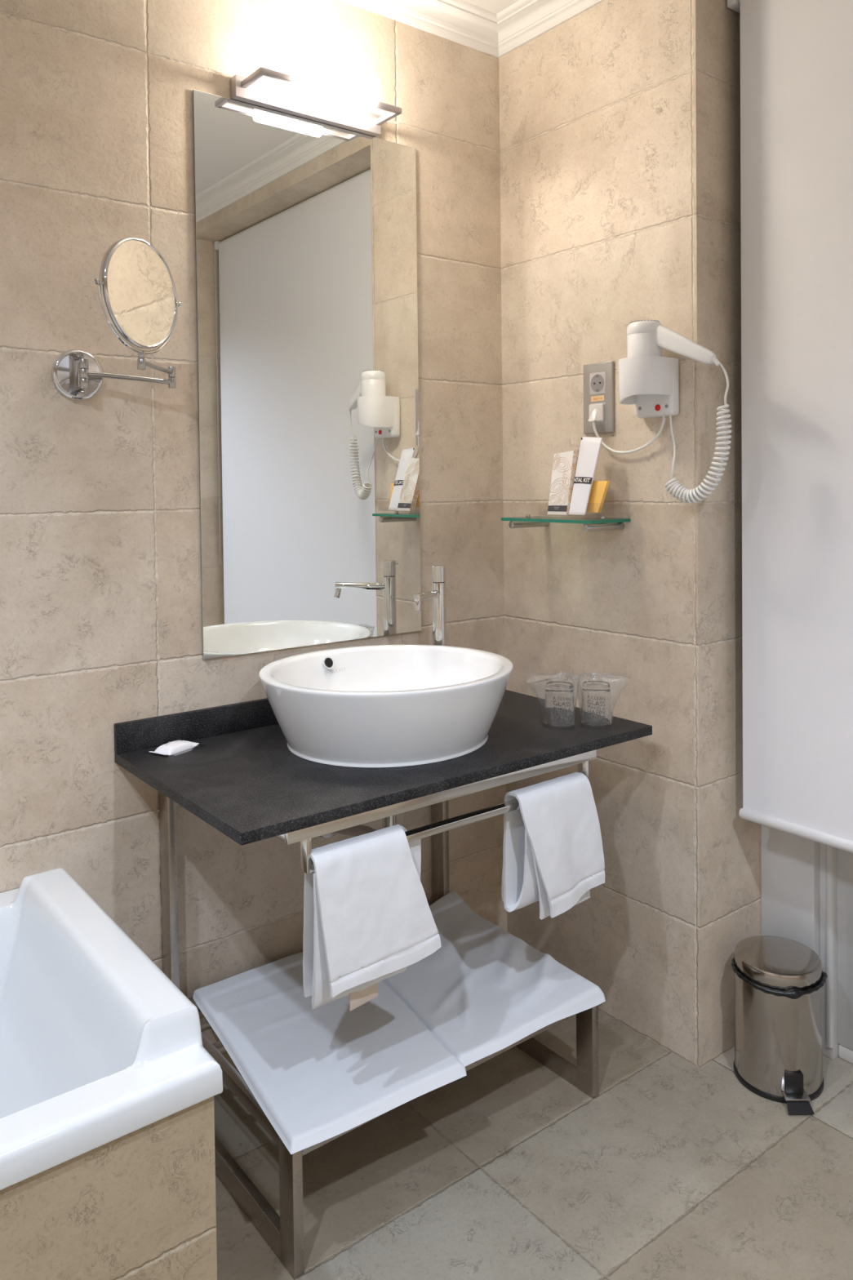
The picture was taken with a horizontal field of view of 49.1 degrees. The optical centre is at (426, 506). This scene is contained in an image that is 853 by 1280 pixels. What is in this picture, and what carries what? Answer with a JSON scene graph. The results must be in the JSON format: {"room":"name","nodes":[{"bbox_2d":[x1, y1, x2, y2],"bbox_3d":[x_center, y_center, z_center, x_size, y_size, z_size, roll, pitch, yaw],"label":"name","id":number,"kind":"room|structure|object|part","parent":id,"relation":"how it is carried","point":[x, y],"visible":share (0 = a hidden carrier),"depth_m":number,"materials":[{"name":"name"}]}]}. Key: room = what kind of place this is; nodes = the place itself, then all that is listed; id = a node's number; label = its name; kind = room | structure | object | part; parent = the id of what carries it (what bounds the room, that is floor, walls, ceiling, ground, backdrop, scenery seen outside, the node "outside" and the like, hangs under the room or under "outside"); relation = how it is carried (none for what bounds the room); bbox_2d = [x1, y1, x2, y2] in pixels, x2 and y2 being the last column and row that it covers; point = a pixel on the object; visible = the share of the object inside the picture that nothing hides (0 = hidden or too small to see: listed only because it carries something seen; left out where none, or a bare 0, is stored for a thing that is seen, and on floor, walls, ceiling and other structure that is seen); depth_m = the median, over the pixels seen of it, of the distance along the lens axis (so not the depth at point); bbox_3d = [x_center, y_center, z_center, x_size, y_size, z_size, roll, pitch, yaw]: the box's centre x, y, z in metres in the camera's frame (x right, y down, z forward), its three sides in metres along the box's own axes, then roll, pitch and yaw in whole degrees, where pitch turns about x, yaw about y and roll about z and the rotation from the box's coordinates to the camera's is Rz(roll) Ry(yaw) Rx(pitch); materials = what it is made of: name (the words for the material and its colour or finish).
{"room":"hotel bathroom","nodes":[
{"label":"hotel bathroom","id":0,"kind":"room"},
{"bbox_2d":[0,1096,217,1279],"bbox_3d":[-1.336,1.113,1.016,2.024,0.529,0.778,-2,2,-38],"label":"bathtub surround","id":1,"kind":"structure","parent":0,"point":[140,1204],"depth_m":1.25,"materials":[{"name":"tile"}]},
{"bbox_2d":[0,867,223,1190],"bbox_3d":[-1.325,0.993,1.014,2.023,0.479,0.788,-2,2,-38],"label":"bathtub","id":2,"kind":"object","parent":1,"relation":"on","point":[99,1046],"visible":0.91,"depth_m":1.46,"materials":[{"name":"white ceramic"}]},
{"bbox_2d":[0,0,506,1070],"bbox_3d":[-0.921,0.026,1.889,4.000,2.850,0.120,-2,2,-38],"label":"wall","id":3,"kind":"structure","parent":0,"point":[101,627],"depth_m":2.06,"materials":[{"name":"tile"}]},
{"bbox_2d":[51,237,182,400],"bbox_3d":[-0.597,-0.375,1.894,0.249,0.306,0.258,-2,2,-38],"label":"magnifying mirror","id":4,"kind":"object","parent":3,"relation":"attached to","point":[137,294],"visible":1,"depth_m":1.86,"materials":[{"name":"silver metal"}]},
{"bbox_3d":[-0.727,-0.275,1.950,0.107,0.107,0.012,-2,2,-38],"label":"wall plate","id":5,"kind":"part","parent":4,"relation":"part of","materials":[{"name":"silver metal"}]},
{"bbox_3d":[-0.608,-0.416,1.733,0.012,0.012,0.021,0,2,22],"label":"pivot knob","id":6,"kind":"part","parent":4,"relation":"part of","materials":[{"name":"silver metal"}]},
{"bbox_3d":[-0.630,-0.273,1.983,0.172,0.019,0.016,-2,2,-32],"label":"arm","id":7,"kind":"part","parent":4,"relation":"part of","materials":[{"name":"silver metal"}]},
{"bbox_2d":[106,240,174,345],"bbox_3d":[-0.559,-0.419,1.838,0.005,0.203,0.203,0,2,22],"label":"mirror glass","id":8,"kind":"object","parent":4,"relation":"attached to","point":[140,286],"depth_m":1.83,"materials":[{"name":"beige mirror"}]},
{"bbox_3d":[-0.562,-0.288,1.843,0.016,0.036,0.016,-2,2,-38],"label":"post","id":9,"kind":"part","parent":4,"relation":"part of","materials":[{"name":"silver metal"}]},
{"bbox_3d":[-0.558,-0.289,1.941,0.010,0.012,0.178,-1,1,2],"label":"arm","id":10,"kind":"part","parent":4,"relation":"part of","materials":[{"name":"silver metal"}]},
{"bbox_2d":[192,89,421,659],"bbox_3d":[-0.269,-0.301,2.306,0.626,1.287,0.005,-2,2,-38],"label":"wall mirror","id":11,"kind":"object","parent":3,"relation":"attached to","point":[306,240],"visible":1,"depth_m":2.28,"materials":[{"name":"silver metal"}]},
{"bbox_2d":[230,66,401,137],"bbox_3d":[-0.252,-0.969,2.228,0.405,0.049,0.137,-2,2,-38],"label":"lamp","id":12,"kind":"object","parent":3,"relation":"attached to","point":[250,91],"visible":1,"depth_m":2.22,"materials":[{"name":"grey metal"}]},
{"bbox_3d":[-0.354,-0.970,2.138,0.106,0.013,0.098,-2,2,-38],"label":"frame arm","id":13,"kind":"part","parent":12,"relation":"part of","materials":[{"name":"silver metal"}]},
{"bbox_3d":[-0.127,-0.977,2.314,0.096,0.013,0.098,-2,2,-38],"label":"frame arm","id":14,"kind":"part","parent":12,"relation":"part of","materials":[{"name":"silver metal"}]},
{"bbox_2d":[318,814,395,838],"bbox_3d":[-0.165,0.693,2.209,0.060,0.303,0.324,-2,2,-38],"label":"trap","id":15,"kind":"object","parent":3,"relation":"attached to","point":[357,830],"visible":0.08,"depth_m":2.18,"materials":[{"name":"silver metal"}]},
{"bbox_2d":[340,0,604,57],"bbox_3d":[-0.087,-1.257,0.352,3.300,0.070,3.300,-2,2,-38],"label":"trim","id":16,"kind":"structure","parent":3,"relation":"attached to","point":[462,22],"depth_m":2.51,"materials":[{"name":"white paint"}]},
{"bbox_2d":[462,0,519,13],"bbox_3d":[0.119,-1.340,0.574,3.900,0.080,3.400,-2,2,-38],"label":"ceiling","id":17,"kind":"structure","parent":0,"point":[495,6],"depth_m":2.50,"materials":[{"name":"white paint"}]},
{"bbox_2d":[213,1009,852,1279],"bbox_3d":[0.181,1.420,0.601,3.900,0.100,3.300,-2,2,-38],"label":"floor","id":18,"kind":"structure","parent":0,"point":[506,1169],"depth_m":1.85,"materials":[{"name":"tile"}]},
{"bbox_2d":[159,749,599,1279],"bbox_3d":[-0.102,0.941,2.088,0.785,0.793,0.580,-2,2,-38],"label":"frame","id":19,"kind":"object","parent":18,"relation":"on","point":[284,1233],"visible":0.38,"depth_m":1.88,"materials":[{"name":"silver metal"}]},
{"bbox_3d":[-0.566,0.948,2.063,0.020,0.790,0.049,-2,2,-38],"label":"leg","id":20,"kind":"part","parent":19,"relation":"part of","materials":[{"name":"silver metal"}]},
{"bbox_3d":[-0.258,1.109,2.296,0.745,0.026,0.025,-2,2,-38],"label":"shelf rail","id":21,"kind":"part","parent":19,"relation":"part of","materials":[{"name":"silver metal"}]},
{"bbox_3d":[-0.402,1.122,1.858,0.019,0.028,0.482,-2,2,-38],"label":"shelf rail","id":22,"kind":"part","parent":19,"relation":"part of","materials":[{"name":"silver metal"}]},
{"bbox_3d":[-0.397,0.566,1.829,0.020,0.025,0.521,-2,2,-38],"label":"rail","id":23,"kind":"part","parent":19,"relation":"part of","materials":[{"name":"silver metal"}]},
{"bbox_3d":[-0.239,1.230,1.651,0.020,0.238,0.050,-2,2,-38],"label":"leg","id":24,"kind":"part","parent":19,"relation":"part of","materials":[{"name":"silver metal"}]},
{"bbox_2d":[191,951,467,1154],"bbox_3d":[-0.222,1.090,1.967,0.393,0.025,0.622,-1,2,-30],"label":"folded towel","id":25,"kind":"object","parent":19,"relation":"on","point":[318,1074],"visible":0.84,"depth_m":1.86,"materials":[{"name":"white fabric"}]},
{"bbox_2d":[302,824,441,1011],"bbox_3d":[-0.102,0.762,1.726,0.262,0.312,0.100,-2,2,-38],"label":"hand towel","id":26,"kind":"object","parent":19,"relation":"hanging from","point":[368,917],"visible":0.97,"depth_m":1.69,"materials":[{"name":"white fabric"}]},
{"bbox_2d":[113,689,652,845],"bbox_3d":[-0.072,0.500,2.096,1.055,0.084,0.600,-2,2,-38],"label":"countertop","id":27,"kind":"structure","parent":19,"relation":"on","point":[242,779],"depth_m":1.90,"materials":[{"name":"black stone"}]},
{"bbox_2d":[149,740,199,755],"bbox_3d":[-0.538,0.520,2.027,0.065,0.016,0.107,0,2,31],"label":"soap","id":28,"kind":"object","parent":27,"relation":"on","point":[176,746],"visible":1,"depth_m":2.01,"materials":[{"name":"white paper"}]},
{"bbox_2d":[258,644,513,767],"bbox_3d":[-0.085,0.439,2.097,0.578,0.164,0.542,-2,2,-38],"label":"basin","id":29,"kind":"object","parent":27,"relation":"on","point":[376,705],"visible":1,"depth_m":1.92,"materials":[{"name":"white ceramic"}]},
{"bbox_2d":[413,564,446,645],"bbox_3d":[0.005,0.334,2.352,0.048,0.360,0.177,0,2,28],"label":"faucet","id":30,"kind":"object","parent":27,"relation":"on","point":[437,593],"visible":0.59,"depth_m":2.39,"materials":[{"name":"silver metal"}]},
{"bbox_3d":[0.003,0.223,2.331,0.019,0.025,0.139,0,2,22],"label":"spout","id":31,"kind":"part","parent":30,"relation":"part of","materials":[{"name":"silver metal"}]},
{"bbox_2d":[544,680,574,728],"bbox_3d":[0.315,0.466,2.201,0.070,0.096,0.071,-2,2,-38],"label":"drinking glass","id":32,"kind":"object","parent":27,"relation":"on","point":[559,710],"visible":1,"depth_m":2.17,"materials":[{"name":"white"}]},
{"bbox_2d":[526,671,580,718],"bbox_3d":[0.301,0.448,2.204,0.122,0.123,0.080,0,1,16],"label":"plastic wrap","id":33,"kind":"object","parent":32,"relation":"on","point":[562,671],"visible":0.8,"depth_m":2.19,"materials":[{"name":"clear plastic"}]},
{"bbox_2d":[581,680,611,727],"bbox_3d":[0.402,0.465,2.204,0.070,0.096,0.070,-2,2,-38],"label":"drinking glass","id":34,"kind":"object","parent":27,"relation":"on","point":[596,695],"visible":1,"depth_m":2.18,"materials":[{"name":"white"}]},
{"bbox_2d":[576,671,629,722],"bbox_3d":[0.420,0.447,2.204,0.128,0.123,0.078,-1,1,-3],"label":"plastic wrap","id":35,"kind":"object","parent":34,"relation":"on","point":[583,672],"visible":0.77,"depth_m":2.21,"materials":[{"name":"clear plastic"}]},
{"bbox_3d":[0.039,0.930,2.531,0.020,0.790,0.049,-2,2,-38],"label":"leg","id":36,"kind":"part","parent":19,"relation":"part of","materials":[{"name":"silver metal"}]},
{"bbox_3d":[0.068,0.561,1.854,0.785,0.027,0.012,-2,2,-38],"label":"apron rail","id":37,"kind":"part","parent":19,"relation":"part of","materials":[{"name":"silver metal"}]},
{"bbox_3d":[0.070,1.116,1.873,0.745,0.026,0.025,-2,2,-38],"label":"shelf rail","id":38,"kind":"part","parent":19,"relation":"part of","materials":[{"name":"silver metal"}]},
{"bbox_2d":[382,890,606,1066],"bbox_3d":[0.072,1.077,2.187,0.446,0.056,0.592,-2,2,-38],"label":"folded towel","id":39,"kind":"object","parent":19,"relation":"on","point":[486,989],"visible":0.78,"depth_m":2.09,"materials":[{"name":"white fabric"}]},
{"bbox_2d":[501,772,604,919],"bbox_3d":[0.271,0.734,2.023,0.235,0.285,0.107,-2,2,-38],"label":"hand towel","id":40,"kind":"object","parent":19,"relation":"hanging from","point":[553,855],"visible":0.99,"depth_m":1.98,"materials":[{"name":"white fabric"}]},
{"bbox_3d":[0.366,1.212,2.119,0.020,0.238,0.050,-2,2,-38],"label":"leg","id":41,"kind":"part","parent":19,"relation":"part of","materials":[{"name":"silver metal"}]},
{"bbox_2d":[731,935,827,1114],"bbox_3d":[0.822,1.179,2.156,0.212,0.290,0.230,-2,2,-38],"label":"pedal bin","id":42,"kind":"object","parent":18,"relation":"on","point":[780,982],"visible":1,"depth_m":2.09,"materials":[{"name":"silver metal"}]},
{"bbox_3d":[0.815,1.054,2.164,0.189,0.038,0.189,-2,2,-38],"label":"lid","id":43,"kind":"part","parent":42,"relation":"part of","materials":[{"name":"silver metal"}]},
{"bbox_2d":[498,0,761,1067],"bbox_3d":[1.470,0.006,1.577,0.600,2.850,3.300,-2,2,-38],"label":"wall","id":44,"kind":"structure","parent":0,"point":[620,122],"depth_m":2.31,"materials":[{"name":"tile"}]},
{"bbox_2d":[501,514,630,531],"bbox_3d":[0.355,0.041,2.408,0.147,0.036,0.318,-2,2,-38],"label":"glass shelf","id":45,"kind":"object","parent":44,"relation":"attached to","point":[602,523],"visible":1,"depth_m":2.34,"materials":[{"name":"teal glass"}]},
{"bbox_3d":[0.354,0.034,2.407,0.146,0.008,0.318,-2,2,-38],"label":"glass pane","id":46,"kind":"part","parent":45,"relation":"part of","materials":[{"name":"teal glass"}]},
{"bbox_2d":[538,502,613,516],"bbox_3d":[0.378,-0.007,2.354,0.096,0.060,0.170,-2,2,-38],"label":"tray","id":47,"kind":"object","parent":45,"relation":"on","point":[567,515],"visible":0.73,"depth_m":2.33,"materials":[{"name":"clear plastic"}]},
{"bbox_2d":[547,449,578,515],"bbox_3d":[0.348,-0.062,2.379,0.059,0.164,0.079,-2,2,-38],"label":"box","id":48,"kind":"object","parent":47,"relation":"in","point":[565,464],"visible":1,"depth_m":2.37,"materials":[{"name":"white cardboard"}]},
{"bbox_2d":[549,454,570,505],"bbox_3d":[0.341,-0.069,2.375,0.034,0.132,0.073,-2,2,-38],"label":"print","id":49,"kind":"object","parent":48,"relation":"attached to","point":[560,487],"depth_m":2.37,"materials":[{"name":"paper"}]},
{"bbox_2d":[568,436,602,515],"bbox_3d":[0.395,-0.078,2.333,0.064,0.196,0.066,-2,2,-38],"label":"dental kit box","id":50,"kind":"object","parent":47,"relation":"in","point":[589,448],"visible":1,"depth_m":2.33,"materials":[{"name":"white cardboard"}]},
{"bbox_2d":[586,480,609,512],"bbox_3d":[0.401,-0.025,2.342,0.030,0.080,0.144,-2,2,-33],"label":"packet","id":51,"kind":"object","parent":45,"relation":"on","point":[599,488],"visible":0.39,"depth_m":2.30,"materials":[{"name":"orange"}]},
{"bbox_2d":[583,360,614,434],"bbox_3d":[0.441,-0.278,2.394,0.012,0.180,0.098,-2,2,-38],"label":"wall socket","id":52,"kind":"object","parent":44,"relation":"attached to","point":[598,378],"visible":0.95,"depth_m":2.38,"materials":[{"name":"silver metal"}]},
{"bbox_2d":[587,355,679,453],"bbox_3d":[0.467,-0.238,2.271,0.124,0.219,0.274,-2,2,-38],"label":"holder","id":53,"kind":"object","parent":44,"relation":"attached to","point":[650,383],"visible":0.98,"depth_m":2.18,"materials":[{"name":"white plastic"}]},
{"bbox_3d":[0.500,-0.175,2.302,0.019,0.089,0.221,-2,2,-41],"label":"power cord","id":54,"kind":"part","parent":53,"relation":"part of","materials":[{"name":"white plastic"}]},
{"bbox_2d":[617,355,678,404],"bbox_3d":[0.513,-0.296,2.204,0.117,0.102,0.114,-2,2,-38],"label":"cup","id":55,"kind":"object","parent":53,"relation":"on","point":[644,380],"depth_m":2.17,"materials":[{"name":"white plastic"}]},
{"bbox_2d":[626,320,732,503],"bbox_3d":[0.584,-0.220,2.153,0.249,0.427,0.082,0,2,35],"label":"hair dryer","id":56,"kind":"object","parent":53,"relation":"in","point":[644,338],"visible":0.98,"depth_m":2.12,"materials":[{"name":"white plastic"}]},
{"bbox_3d":[0.586,-0.368,2.124,0.153,0.101,0.032,1,2,45],"label":"handle","id":57,"kind":"part","parent":56,"relation":"part of","materials":[{"name":"white plastic"}]},
{"bbox_3d":[0.613,-0.169,2.122,0.051,0.326,0.166,-2,2,-43],"label":"coiled cord","id":58,"kind":"part","parent":56,"relation":"part of","materials":[{"name":"white plastic"}]},
{"bbox_2d":[727,0,852,853],"bbox_3d":[1.188,-0.229,1.659,0.055,1.967,1.474,-2,2,-38],"label":"roller blind","id":59,"kind":"object","parent":44,"relation":"attached to","point":[797,55],"visible":1,"depth_m":2.10,"materials":[{"name":"white fabric"}]},
{"bbox_2d":[760,824,852,1063],"bbox_3d":[1.327,0.056,1.772,0.110,2.544,1.482,-2,2,-38],"label":"window","id":60,"kind":"structure","parent":44,"relation":"in","point":[806,885],"depth_m":2.24,"materials":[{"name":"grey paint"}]},
{"bbox_3d":[1.389,0.039,1.706,0.052,2.509,1.302,-2,2,-38],"label":"sash panel","id":61,"kind":"part","parent":60,"relation":"part of","materials":[{"name":"grey paint"}]},
{"bbox_3d":[1.412,1.310,1.744,0.070,0.035,1.302,-2,2,-38],"label":"sill","id":62,"kind":"part","parent":60,"relation":"part of","materials":[{"name":"white paint"}]}
]}

